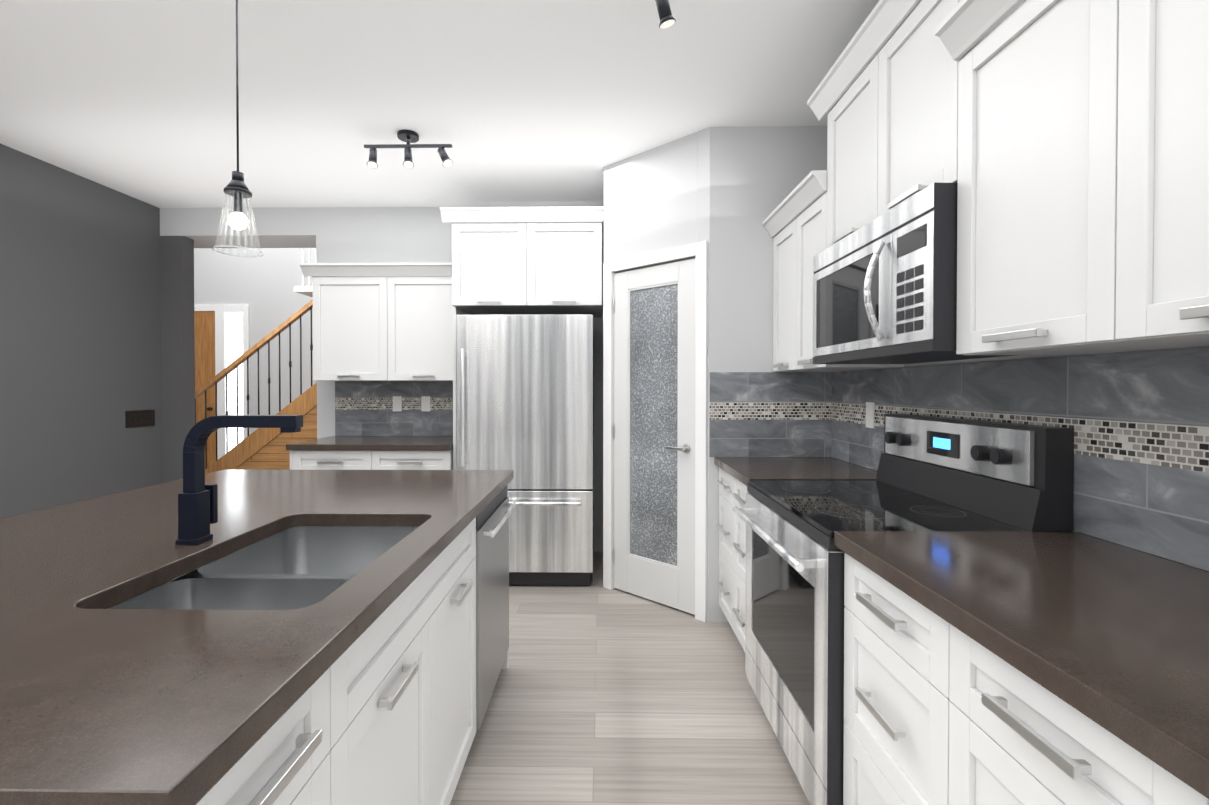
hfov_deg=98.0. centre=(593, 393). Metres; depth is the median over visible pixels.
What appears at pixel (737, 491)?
base cabinet
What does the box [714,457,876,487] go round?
countertop
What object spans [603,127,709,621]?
wall
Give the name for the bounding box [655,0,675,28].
track spotlight
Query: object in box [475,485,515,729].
dishwasher
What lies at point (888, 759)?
base cabinet
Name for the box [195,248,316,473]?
staircase
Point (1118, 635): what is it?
countertop
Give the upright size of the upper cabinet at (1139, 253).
0.780 m
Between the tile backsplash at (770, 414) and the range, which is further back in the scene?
the tile backsplash at (770, 414)
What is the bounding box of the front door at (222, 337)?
[194,305,249,469]
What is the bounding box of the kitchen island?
[104,475,515,804]
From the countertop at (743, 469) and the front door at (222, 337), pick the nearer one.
the countertop at (743, 469)
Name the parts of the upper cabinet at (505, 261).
fridge panel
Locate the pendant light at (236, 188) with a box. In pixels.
[212,0,263,257]
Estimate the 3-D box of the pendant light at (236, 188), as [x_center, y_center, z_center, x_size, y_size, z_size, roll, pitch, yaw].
[-1.191,-0.963,1.756,0.143,0.982,0.143,0,1,1]
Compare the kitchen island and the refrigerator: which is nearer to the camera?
the kitchen island
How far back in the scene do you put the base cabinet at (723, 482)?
2.78 m
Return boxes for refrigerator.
[456,315,593,584]
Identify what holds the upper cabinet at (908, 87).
attached to the kitchen
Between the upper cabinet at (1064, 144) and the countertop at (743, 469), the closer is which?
the upper cabinet at (1064, 144)
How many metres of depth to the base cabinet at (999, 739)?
0.83 m
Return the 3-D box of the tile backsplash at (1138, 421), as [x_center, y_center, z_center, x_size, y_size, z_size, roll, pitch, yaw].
[1.289,0.132,1.673,0.016,0.468,2.448,0,1,1]
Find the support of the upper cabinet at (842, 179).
attached to the kitchen
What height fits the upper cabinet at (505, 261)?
0.560 m
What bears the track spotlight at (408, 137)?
attached to the room
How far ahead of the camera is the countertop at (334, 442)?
3.61 m
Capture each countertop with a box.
[0,469,513,804]
[286,434,455,449]
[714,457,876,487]
[834,531,1208,803]
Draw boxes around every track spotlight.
[364,129,452,168]
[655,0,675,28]
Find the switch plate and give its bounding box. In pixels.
[125,410,154,427]
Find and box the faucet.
[172,415,302,542]
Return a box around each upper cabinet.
[310,274,397,380]
[394,274,469,381]
[450,218,545,314]
[538,218,603,316]
[770,220,789,371]
[786,188,903,371]
[822,64,861,248]
[862,0,1009,226]
[954,0,1118,354]
[1070,0,1208,351]
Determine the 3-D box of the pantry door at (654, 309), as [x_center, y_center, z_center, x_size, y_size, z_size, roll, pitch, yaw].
[0.347,0.248,3.171,0.610,2.023,0.093,1,1,43]
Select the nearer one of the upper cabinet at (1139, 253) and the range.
the upper cabinet at (1139, 253)
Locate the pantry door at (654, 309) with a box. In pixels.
[613,258,695,614]
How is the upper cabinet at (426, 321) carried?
attached to the kitchen
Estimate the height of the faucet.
0.315 m
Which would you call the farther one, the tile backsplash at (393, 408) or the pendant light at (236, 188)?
the tile backsplash at (393, 408)
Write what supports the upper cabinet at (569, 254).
attached to the wall
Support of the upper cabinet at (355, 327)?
attached to the kitchen
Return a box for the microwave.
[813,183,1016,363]
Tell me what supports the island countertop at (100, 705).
on the kitchen island
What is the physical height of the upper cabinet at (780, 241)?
0.740 m
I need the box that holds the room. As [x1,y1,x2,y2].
[0,0,1208,804]
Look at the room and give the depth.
2.89 m
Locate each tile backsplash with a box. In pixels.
[335,381,452,435]
[709,372,831,456]
[831,347,1208,570]
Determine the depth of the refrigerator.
3.40 m
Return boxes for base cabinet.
[290,450,381,469]
[382,446,456,469]
[717,468,729,623]
[730,476,747,650]
[843,556,933,804]
[934,620,1208,804]
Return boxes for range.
[733,414,1073,804]
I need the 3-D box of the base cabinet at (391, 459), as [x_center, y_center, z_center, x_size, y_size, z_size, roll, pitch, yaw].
[-1.264,0.824,3.882,0.599,0.879,0.623,0,1,1]
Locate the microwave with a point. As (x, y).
(884, 288)

